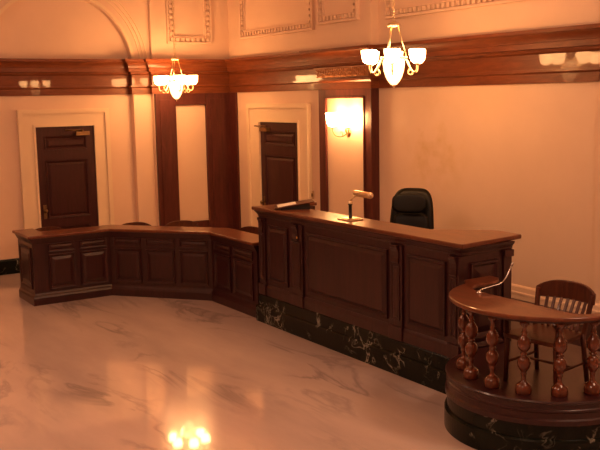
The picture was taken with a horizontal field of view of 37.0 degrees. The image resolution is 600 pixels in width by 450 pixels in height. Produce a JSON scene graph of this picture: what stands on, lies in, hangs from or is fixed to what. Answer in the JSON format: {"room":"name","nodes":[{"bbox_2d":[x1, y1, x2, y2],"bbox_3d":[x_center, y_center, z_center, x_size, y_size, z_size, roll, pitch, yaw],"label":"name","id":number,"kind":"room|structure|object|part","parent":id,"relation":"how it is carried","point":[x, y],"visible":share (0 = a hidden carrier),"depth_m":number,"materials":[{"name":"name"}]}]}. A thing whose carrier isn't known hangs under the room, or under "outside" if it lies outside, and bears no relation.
{"room":"courtroom","nodes":[
{"label":"courtroom","id":0,"kind":"room"},
{"bbox_2d":[0,0,228,259],"bbox_3d":[-6.930,-1.562,11.903,13.380,5.200,0.450,-6,10,-32],"label":"wall","id":1,"kind":"structure","parent":0,"point":[29,29],"depth_m":14.40,"materials":[{"name":"beige paint"}]},
{"bbox_2d":[0,258,19,274],"bbox_3d":[-8.324,1.073,11.218,9.820,0.230,0.150,-6,10,-32],"label":"baseboard","id":2,"kind":"structure","parent":1,"relation":"attached to","point":[7,266],"depth_m":13.74,"materials":[{"name":"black stone"}]},
{"bbox_2d":[16,108,114,228],"bbox_3d":[-3.615,-0.563,14.055,1.445,2.490,0.178,-6,10,-32],"label":"door","id":3,"kind":"structure","parent":1,"relation":"in","point":[65,162],"depth_m":14.04,"materials":[{"name":"brown wood"}]},
{"bbox_3d":[-3.958,-0.201,13.939,0.050,0.220,0.007,-6,10,-32],"label":"knob plate","id":4,"kind":"part","parent":3,"relation":"part of","materials":[{"name":"gold metal"}]},
{"bbox_3d":[-3.658,-1.287,14.001,0.667,0.210,0.024,-6,10,-32],"label":"panel","id":5,"kind":"part","parent":3,"relation":"part of","materials":[{"name":"brown wood"}]},
{"bbox_3d":[-3.645,-0.574,14.102,0.667,0.890,0.024,-6,10,-32],"label":"panel","id":6,"kind":"part","parent":3,"relation":"part of","materials":[{"name":"brown wood"}]},
{"bbox_3d":[-3.629,0.238,14.218,0.667,0.450,0.024,-6,10,-32],"label":"panel","id":7,"kind":"part","parent":3,"relation":"part of","materials":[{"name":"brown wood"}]},
{"bbox_2d":[0,0,147,58],"bbox_3d":[-3.674,-3.104,13.648,2.876,1.438,0.042,-6,10,-32],"label":"trim","id":8,"kind":"structure","parent":1,"relation":"attached to","point":[11,2],"depth_m":14.19,"materials":[{"name":"beige paint"}]},
{"bbox_2d":[165,0,212,44],"bbox_3d":[-1.823,-3.668,14.655,0.810,1.400,0.050,-6,10,-32],"label":"trim","id":9,"kind":"structure","parent":1,"relation":"attached to","point":[209,41],"depth_m":14.76,"materials":[{"name":"beige paint"}]},
{"bbox_2d":[154,92,240,229],"bbox_3d":[-1.692,-0.838,14.982,1.420,2.700,0.260,-6,10,-32],"label":"trim","id":10,"kind":"structure","parent":1,"relation":"attached to","point":[221,109],"depth_m":15.13,"materials":[{"name":"brown wood"}]},
{"bbox_2d":[0,273,475,449],"bbox_3d":[-2.033,2.038,4.834,13.980,0.120,18.420,-6,10,-32],"label":"floor","id":11,"kind":"structure","parent":0,"point":[113,372],"depth_m":8.16,"materials":[{"name":"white stone"}]},
{"bbox_2d":[35,227,61,230],"bbox_3d":[-3.594,0.447,13.053,0.578,0.778,0.589,-6,9,-30],"label":"wooden armchair","id":12,"kind":"object","parent":11,"relation":"on","point":[42,228],"visible":0.11,"depth_m":13.24,"materials":[{"name":"brown wood"}]},
{"bbox_2d":[12,225,259,317],"bbox_3d":[-1.979,0.544,11.666,3.822,0.910,1.198,1,8,16],"label":"desk","id":13,"kind":"object","parent":11,"relation":"on","point":[218,265],"visible":0.91,"depth_m":11.76,"materials":[{"name":"brown wood"}]},
{"bbox_3d":[-3.592,0.542,11.859,0.108,0.820,0.580,-6,10,-32],"label":"panel","id":14,"kind":"part","parent":13,"relation":"part of","materials":[{"name":"brown wood"}]},
{"bbox_3d":[-3.108,0.280,11.687,0.350,0.110,0.016,-6,10,-32],"label":"drawer panel","id":15,"kind":"part","parent":13,"relation":"part of","materials":[{"name":"brown wood"}]},
{"bbox_3d":[-3.101,0.594,11.730,0.350,0.455,0.020,-6,10,-32],"label":"door panel","id":16,"kind":"part","parent":13,"relation":"part of","materials":[{"name":"brown wood"}]},
{"bbox_3d":[-2.747,0.240,11.917,0.370,0.110,0.016,-6,10,-32],"label":"drawer panel","id":17,"kind":"part","parent":13,"relation":"part of","materials":[{"name":"brown wood"}]},
{"bbox_3d":[-2.740,0.555,11.960,0.370,0.455,0.020,-6,10,-32],"label":"door panel","id":18,"kind":"part","parent":13,"relation":"part of","materials":[{"name":"brown wood"}]},
{"bbox_3d":[-2.308,0.225,11.963,0.400,0.110,0.016,1,9,18],"label":"drawer panel","id":19,"kind":"part","parent":13,"relation":"part of","materials":[{"name":"brown wood"}]},
{"bbox_3d":[-2.303,0.540,12.006,0.400,0.455,0.020,1,9,18],"label":"door panel","id":20,"kind":"part","parent":13,"relation":"part of","materials":[{"name":"brown wood"}]},
{"bbox_2d":[12,225,258,245],"bbox_3d":[-1.987,0.113,11.605,3.821,0.038,1.198,1,8,16],"label":"countertop","id":21,"kind":"structure","parent":13,"relation":"on","point":[244,237],"depth_m":11.74,"materials":[{"name":"brown wood"}]},
{"bbox_3d":[-2.109,0.188,11.485,3.579,0.072,0.860,1,8,16],"label":"bed moulding","id":22,"kind":"part","parent":13,"relation":"part of","materials":[{"name":"brown wood"}]},
{"bbox_3d":[-1.851,0.237,11.818,0.420,0.110,0.016,1,9,18],"label":"drawer panel","id":23,"kind":"part","parent":13,"relation":"part of","materials":[{"name":"brown wood"}]},
{"bbox_3d":[-1.845,0.552,11.861,0.420,0.455,0.020,1,9,18],"label":"door panel","id":24,"kind":"part","parent":13,"relation":"part of","materials":[{"name":"brown wood"}]},
{"bbox_3d":[-1.395,0.249,11.673,0.398,0.110,0.016,1,9,18],"label":"drawer panel","id":25,"kind":"part","parent":13,"relation":"part of","materials":[{"name":"brown wood"}]},
{"bbox_3d":[-1.389,0.564,11.716,0.398,0.455,0.020,1,9,18],"label":"door panel","id":26,"kind":"part","parent":13,"relation":"part of","materials":[{"name":"brown wood"}]},
{"bbox_3d":[-0.987,0.288,11.344,0.016,0.110,0.430,-6,10,-32],"label":"drawer panel","id":27,"kind":"part","parent":13,"relation":"part of","materials":[{"name":"brown wood"}]},
{"bbox_3d":[-0.983,0.603,11.388,0.020,0.455,0.430,-6,10,-32],"label":"door panel","id":28,"kind":"part","parent":13,"relation":"part of","materials":[{"name":"brown wood"}]},
{"bbox_3d":[-0.697,0.346,10.898,0.016,0.110,0.480,-6,10,-32],"label":"drawer panel","id":29,"kind":"part","parent":13,"relation":"part of","materials":[{"name":"brown wood"}]},
{"bbox_3d":[-0.692,0.660,10.942,0.020,0.455,0.480,-6,10,-32],"label":"door panel","id":30,"kind":"part","parent":13,"relation":"part of","materials":[{"name":"brown wood"}]},
{"bbox_2d":[122,222,150,225],"bbox_3d":[-2.382,0.374,13.401,0.578,0.778,0.589,-6,9,-30],"label":"wooden armchair","id":31,"kind":"object","parent":11,"relation":"on","point":[130,223],"visible":0.11,"depth_m":13.61,"materials":[{"name":"brown wood"}]},
{"bbox_2d":[166,220,198,226],"bbox_3d":[-1.689,0.349,13.489,0.578,0.778,0.589,-6,9,-28],"label":"wooden armchair","id":32,"kind":"object","parent":11,"relation":"on","point":[181,223],"visible":0.13,"depth_m":13.70,"materials":[{"name":"brown wood"}]},
{"bbox_2d":[238,226,257,233],"bbox_3d":[-0.856,0.439,12.741,0.589,0.778,0.578,-9,11,-44],"label":"wooden armchair","id":33,"kind":"object","parent":11,"relation":"on","point":[251,229],"visible":0.09,"depth_m":12.91,"materials":[{"name":"brown wood"}]},
{"bbox_2d":[251,202,520,394],"bbox_3d":[0.749,0.607,9.282,0.825,1.355,3.539,-6,10,-32],"label":"bench","id":34,"kind":"object","parent":11,"relation":"on","point":[375,293],"visible":0.88,"depth_m":8.62,"materials":[{"name":"brown wood"}]},
{"bbox_3d":[-0.253,0.347,10.137,0.026,0.665,0.430,-6,10,-32],"label":"raised panel","id":35,"kind":"part","parent":34,"relation":"part of","materials":[{"name":"brown wood"}]},
{"bbox_2d":[274,199,313,209],"bbox_3d":[-0.069,-0.233,10.164,0.440,0.090,0.300,-2,8,-5],"label":"stand","id":36,"kind":"object","parent":34,"relation":"on","point":[303,204],"visible":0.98,"depth_m":10.05,"materials":[{"name":"brown wood"}]},
{"bbox_2d":[277,202,295,206],"bbox_3d":[-0.153,-0.232,10.152,0.210,0.035,0.230,-2,8,-5],"label":"paper sheets","id":37,"kind":"object","parent":36,"relation":"on","point":[290,203],"visible":1,"depth_m":10.14,"materials":[{"name":"white paper"}]},
{"bbox_3d":[0.446,0.487,9.062,0.026,0.665,1.390,-6,10,-32],"label":"raised panel","id":38,"kind":"part","parent":34,"relation":"part of","materials":[{"name":"brown wood"}]},
{"bbox_2d":[338,190,373,221],"bbox_3d":[0.592,-0.190,8.984,0.170,0.312,0.521,-6,10,-32],"label":"desk lamp","id":39,"kind":"object","parent":34,"relation":"on","point":[356,193],"visible":1,"depth_m":9.03,"materials":[{"name":"gold metal"}]},
{"bbox_3d":[0.511,-0.145,9.119,0.044,0.143,0.044,-6,10,-32],"label":"stem","id":40,"kind":"part","parent":39,"relation":"part of","materials":[{"name":"black plastic"}]},
{"bbox_3d":[0.624,-0.303,8.905,0.062,0.067,0.339,-5,9,-24],"label":"lamp shade","id":41,"kind":"part","parent":39,"relation":"part of","materials":[{"name":"gold metal"}]},
{"bbox_3d":[0.727,0.017,9.187,0.755,0.080,3.475,-6,10,-32],"label":"bed moulding","id":42,"kind":"part","parent":34,"relation":"part of","materials":[{"name":"brown wood"}]},
{"bbox_2d":[251,202,520,248],"bbox_3d":[0.737,-0.044,9.189,0.825,0.040,3.539,-6,10,-32],"label":"countertop","id":43,"kind":"structure","parent":34,"relation":"on","point":[461,239],"depth_m":8.30,"materials":[{"name":"brown wood"}]},
{"bbox_3d":[0.754,0.889,9.318,0.730,0.125,3.425,-6,10,-32],"label":"moulding","id":44,"kind":"part","parent":34,"relation":"part of","materials":[{"name":"brown wood"}]},
{"bbox_3d":[1.122,0.622,8.025,0.026,0.665,0.520,-6,10,-32],"label":"raised panel","id":45,"kind":"part","parent":34,"relation":"part of","materials":[{"name":"brown wood"}]},
{"bbox_3d":[1.603,0.643,7.792,0.330,0.670,0.025,-6,10,-32],"label":"panel","id":46,"kind":"part","parent":34,"relation":"part of","materials":[{"name":"brown wood"}]},
{"bbox_2d":[444,276,599,449],"bbox_3d":[1.878,1.059,7.032,1.518,1.050,1.570,-6,10,-32],"label":"stand","id":47,"kind":"object","parent":11,"relation":"on","point":[483,411],"visible":1,"depth_m":6.51,"materials":[{"name":"brown wood"}]},
{"bbox_2d":[476,262,513,292],"bbox_3d":[1.541,0.413,7.096,0.335,0.224,0.047,-4,9,-21],"label":"gooseneck microphone","id":48,"kind":"object","parent":47,"relation":"on","point":[512,263],"visible":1,"depth_m":7.10,"materials":[{"name":"metal"}]},
{"bbox_3d":[1.839,0.559,6.942,1.388,0.032,1.570,-6,10,-32],"label":"hand rail","id":49,"kind":"part","parent":47,"relation":"part of","materials":[{"name":"brown wood"}]},
{"bbox_2d":[503,280,595,384],"bbox_3d":[1.867,0.814,6.721,0.565,0.723,0.532,-8,11,-41],"label":"wooden armchair","id":50,"kind":"object","parent":47,"relation":"on","point":[539,334],"visible":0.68,"depth_m":6.73,"materials":[{"name":"brown wood"}]},
{"bbox_3d":[1.552,0.925,6.741,0.048,0.505,0.056,-8,11,-41],"label":"leg","id":51,"kind":"part","parent":50,"relation":"part of","materials":[{"name":"brown wood"}]},
{"bbox_3d":[1.841,0.949,6.998,0.039,0.377,0.092,4,9,30],"label":"leg","id":52,"kind":"part","parent":50,"relation":"part of","materials":[{"name":"brown wood"}]},
{"bbox_3d":[1.841,0.634,6.971,0.035,0.304,0.111,3,9,29],"label":"post","id":53,"kind":"part","parent":50,"relation":"part of","materials":[{"name":"brown wood"}]},
{"bbox_3d":[1.824,0.819,6.682,0.432,0.032,0.478,-8,11,-41],"label":"seat","id":54,"kind":"part","parent":50,"relation":"part of","materials":[{"name":"brown wood"}]},
{"bbox_3d":[1.839,0.965,6.424,0.048,0.505,0.056,-8,11,-41],"label":"leg","id":55,"kind":"part","parent":50,"relation":"part of","materials":[{"name":"brown wood"}]},
{"bbox_3d":[1.973,0.703,6.486,0.437,0.062,0.065,-8,11,-41],"label":"armrest","id":56,"kind":"part","parent":50,"relation":"part of","materials":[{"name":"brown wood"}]},
{"bbox_3d":[2.036,0.499,6.834,0.097,0.140,0.500,-8,11,-41],"label":"crest rail","id":57,"kind":"part","parent":50,"relation":"part of","materials":[{"name":"brown wood"}]},
{"bbox_3d":[2.121,0.988,6.688,0.092,0.377,0.039,-5,9,-24],"label":"leg","id":58,"kind":"part","parent":50,"relation":"part of","materials":[{"name":"brown wood"}]},
{"bbox_3d":[2.134,0.675,6.647,0.111,0.304,0.035,-4,9,-22],"label":"post","id":59,"kind":"part","parent":50,"relation":"part of","materials":[{"name":"brown wood"}]},
{"bbox_2d":[390,188,433,228],"bbox_3d":[1.219,0.217,10.156,0.659,1.221,0.639,2,9,21],"label":"office chair","id":60,"kind":"object","parent":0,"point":[410,206],"visible":0.38,"depth_m":10.21,"materials":[{"name":"black leather"}]},
{"bbox_2d":[392,194,425,212],"bbox_3d":[1.244,-0.244,10.177,0.400,0.217,0.073,2,9,21],"label":"cushion","id":61,"kind":"object","parent":60,"relation":"on","point":[403,203],"depth_m":10.18,"materials":[{"name":"black leather"}]},
{"bbox_2d":[393,212,428,228],"bbox_3d":[1.275,0.049,10.286,0.420,0.395,0.104,2,9,21],"label":"cushion","id":62,"kind":"object","parent":60,"relation":"on","point":[416,219],"depth_m":10.26,"materials":[{"name":"black leather"}]},
{"bbox_2d":[227,0,599,303],"bbox_3d":[3.518,-1.231,8.174,0.380,5.200,18.070,-6,10,-32],"label":"wall","id":63,"kind":"structure","parent":0,"point":[523,159],"depth_m":10.31,"materials":[{"name":"beige paint"}]},
{"bbox_2d":[239,0,314,38],"bbox_3d":[-0.401,-3.598,13.760,0.050,1.340,2.140,-6,10,-32],"label":"trim","id":64,"kind":"structure","parent":63,"relation":"attached to","point":[270,31],"depth_m":13.81,"materials":[{"name":"beige paint"}]},
{"bbox_2d":[246,103,312,226],"bbox_3d":[-0.382,-0.644,14.120,0.178,2.510,1.820,-6,10,-32],"label":"door","id":65,"kind":"structure","parent":63,"relation":"in","point":[279,136],"depth_m":14.07,"materials":[{"name":"brown wood"}]},
{"bbox_3d":[-0.324,-1.352,14.012,0.024,0.210,0.881,-6,10,-32],"label":"panel","id":66,"kind":"part","parent":65,"relation":"part of","materials":[{"name":"brown wood"}]},
{"bbox_3d":[-0.310,-0.639,14.114,0.024,0.890,0.881,-6,10,-32],"label":"panel","id":67,"kind":"part","parent":65,"relation":"part of","materials":[{"name":"brown wood"}]},
{"bbox_2d":[0,23,599,95],"bbox_3d":[-2.091,-0.966,4.407,13.380,0.550,17.820,-6,10,-32],"label":"trim","id":68,"kind":"structure","parent":63,"relation":"attached to","point":[567,53],"depth_m":12.32,"materials":[{"name":"brown wood"}]},
{"bbox_2d":[316,0,359,24],"bbox_3d":[0.499,-3.404,12.138,0.050,1.300,0.940,-6,10,-32],"label":"trim","id":69,"kind":"structure","parent":63,"relation":"attached to","point":[354,14],"depth_m":12.22,"materials":[{"name":"beige paint"}]},
{"bbox_2d":[313,65,367,78],"bbox_3d":[0.551,-2.091,12.252,0.053,0.145,1.270,-6,10,-32],"label":"trim","id":70,"kind":"structure","parent":63,"relation":"attached to","point":[357,70],"depth_m":12.19,"materials":[{"name":"brown wood"}]},
{"bbox_2d":[325,113,355,137],"bbox_3d":[0.570,-1.363,12.258,0.238,0.333,0.570,-6,10,-32],"label":"wall sconce","id":71,"kind":"object","parent":63,"relation":"attached to","point":[348,119],"visible":1,"depth_m":12.29,"materials":[{"name":"white glass"}]},
{"bbox_3d":[0.451,-1.452,12.390,0.197,0.189,0.200,-6,10,-32],"label":"lamp shade","id":72,"kind":"part","parent":71,"relation":"part of","materials":[{"name":"white glass"}]},
{"bbox_3d":[0.532,-1.283,12.366,0.255,0.146,0.070,4,9,31],"label":"arm","id":73,"kind":"part","parent":71,"relation":"part of","materials":[{"name":"gold metal"}]},
{"bbox_3d":[0.652,-1.412,12.082,0.197,0.189,0.200,-6,10,-32],"label":"lamp shade","id":74,"kind":"part","parent":71,"relation":"part of","materials":[{"name":"white glass"}]},
{"bbox_2d":[327,98,363,217],"bbox_3d":[0.690,-0.724,12.496,0.100,2.085,0.910,-6,10,-32],"label":"wall panel","id":75,"kind":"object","parent":63,"relation":"attached to","point":[345,155],"depth_m":12.46,"materials":[{"name":"beige paint"}]},
{"bbox_2d":[318,88,379,220],"bbox_3d":[0.673,-0.532,12.517,0.142,2.700,1.240,-6,10,-32],"label":"trim","id":76,"kind":"structure","parent":63,"relation":"attached to","point":[370,96],"depth_m":12.03,"materials":[{"name":"brown wood"}]},
{"bbox_2d":[384,0,527,18],"bbox_3d":[1.997,-3.127,10.076,0.050,1.325,3.340,-6,10,-32],"label":"trim","id":77,"kind":"structure","parent":63,"relation":"attached to","point":[417,9],"depth_m":10.74,"materials":[{"name":"beige paint"}]},
{"bbox_2d":[511,283,599,313],"bbox_3d":[4.727,1.366,6.550,0.064,0.470,13.490,-6,10,-32],"label":"baseboard","id":78,"kind":"structure","parent":63,"relation":"attached to","point":[524,293],"depth_m":9.85,"materials":[{"name":"beige paint"}]},
{"bbox_2d":[511,298,599,351],"bbox_3d":[1.672,1.028,9.873,1.480,0.320,2.885,-6,10,-32],"label":"trim","id":79,"kind":"structure","parent":63,"relation":"attached to","point":[514,325],"depth_m":8.93,"materials":[{"name":"brown wood"}]},
{"bbox_3d":[-2.134,-3.228,4.085,13.980,0.120,18.420,-6,10,-32],"label":"ceiling","id":80,"kind":"structure","parent":0,"visible":0},
{"bbox_2d":[154,0,197,100],"bbox_3d":[-1.951,-3.236,13.817,0.700,2.637,0.628,0,8,7],"label":"chandelier","id":81,"kind":"object","parent":80,"relation":"hanging from","point":[175,83],"visible":1,"depth_m":13.87,"materials":[{"name":"white glass"}]},
{"bbox_3d":[-2.200,-2.251,13.992,0.160,0.138,0.160,0,8,7],"label":"lamp shade","id":82,"kind":"part","parent":81,"relation":"part of","materials":[{"name":"white glass"}]},
{"bbox_3d":[-2.095,-2.218,13.745,0.160,0.138,0.160,0,8,7],"label":"lamp shade","id":83,"kind":"part","parent":81,"relation":"part of","materials":[{"name":"white glass"}]},
{"bbox_3d":[-1.958,-3.575,13.769,0.120,1.954,0.120,0,8,7],"label":"chain","id":84,"kind":"part","parent":81,"relation":"part of","materials":[{"name":"gold metal"}]},
{"bbox_3d":[-1.929,-2.096,13.980,0.214,0.273,0.214,0,8,7],"label":"lamp shade","id":85,"kind":"part","parent":81,"relation":"part of","materials":[{"name":"white glass"}]},
{"bbox_3d":[-1.827,-2.218,13.711,0.160,0.138,0.160,0,8,7],"label":"lamp shade","id":86,"kind":"part","parent":81,"relation":"part of","materials":[{"name":"white glass"}]},
{"bbox_3d":[-1.665,-2.251,13.924,0.160,0.138,0.160,0,8,7],"label":"lamp shade","id":87,"kind":"part","parent":81,"relation":"part of","materials":[{"name":"white glass"}]},
{"bbox_2d":[361,0,425,87],"bbox_3d":[0.962,-2.691,9.243,0.735,2.535,0.659,5,10,39],"label":"chandelier","id":88,"kind":"object","parent":80,"relation":"hanging from","point":[393,60],"visible":1,"depth_m":9.28,"materials":[{"name":"white glass"}]},
{"bbox_3d":[0.715,-1.736,9.277,0.168,0.138,0.168,5,10,39],"label":"lamp shade","id":89,"kind":"part","parent":88,"relation":"part of","materials":[{"name":"white glass"}]},
{"bbox_3d":[0.787,-1.644,9.308,0.198,0.192,0.054,-3,8,-14],"label":"arm","id":90,"kind":"part","parent":88,"relation":"part of","materials":[{"name":"gold metal"}]},
{"bbox_3d":[0.760,-1.777,9.554,0.168,0.138,0.168,5,10,39],"label":"lamp shade","id":91,"kind":"part","parent":88,"relation":"part of","materials":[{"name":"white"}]},
{"bbox_3d":[0.818,-1.675,9.523,0.199,0.192,0.055,5,10,39],"label":"arm","id":92,"kind":"part","parent":88,"relation":"part of","materials":[{"name":"gold metal"}]},
{"bbox_3d":[0.935,-1.715,9.099,0.168,0.138,0.168,5,10,39],"label":"lamp shade","id":93,"kind":"part","parent":88,"relation":"part of","materials":[{"name":"white glass"}]},
{"bbox_3d":[0.956,-3.029,9.195,0.126,1.852,0.126,5,10,39],"label":"chain","id":94,"kind":"part","parent":88,"relation":"part of","materials":[{"name":"gold metal"}]},
{"bbox_3d":[0.983,-1.601,9.398,0.225,0.273,0.225,5,10,39],"label":"lamp shade","id":95,"kind":"part","parent":88,"relation":"part of","materials":[{"name":"white glass"}]},
{"bbox_3d":[1.065,-1.910,9.338,0.095,0.323,0.013,0,8,11],"label":"rod","id":96,"kind":"part","parent":88,"relation":"part of","materials":[{"name":"gold metal"}]},
{"bbox_3d":[1.146,-1.643,9.258,0.199,0.192,0.055,5,10,39],"label":"arm","id":97,"kind":"part","parent":88,"relation":"part of","materials":[{"name":"gold metal"}]},
{"bbox_3d":[1.200,-1.735,9.199,0.168,0.138,0.168,5,10,39],"label":"lamp shade","id":98,"kind":"part","parent":88,"relation":"part of","materials":[{"name":"white glass"}]}
]}

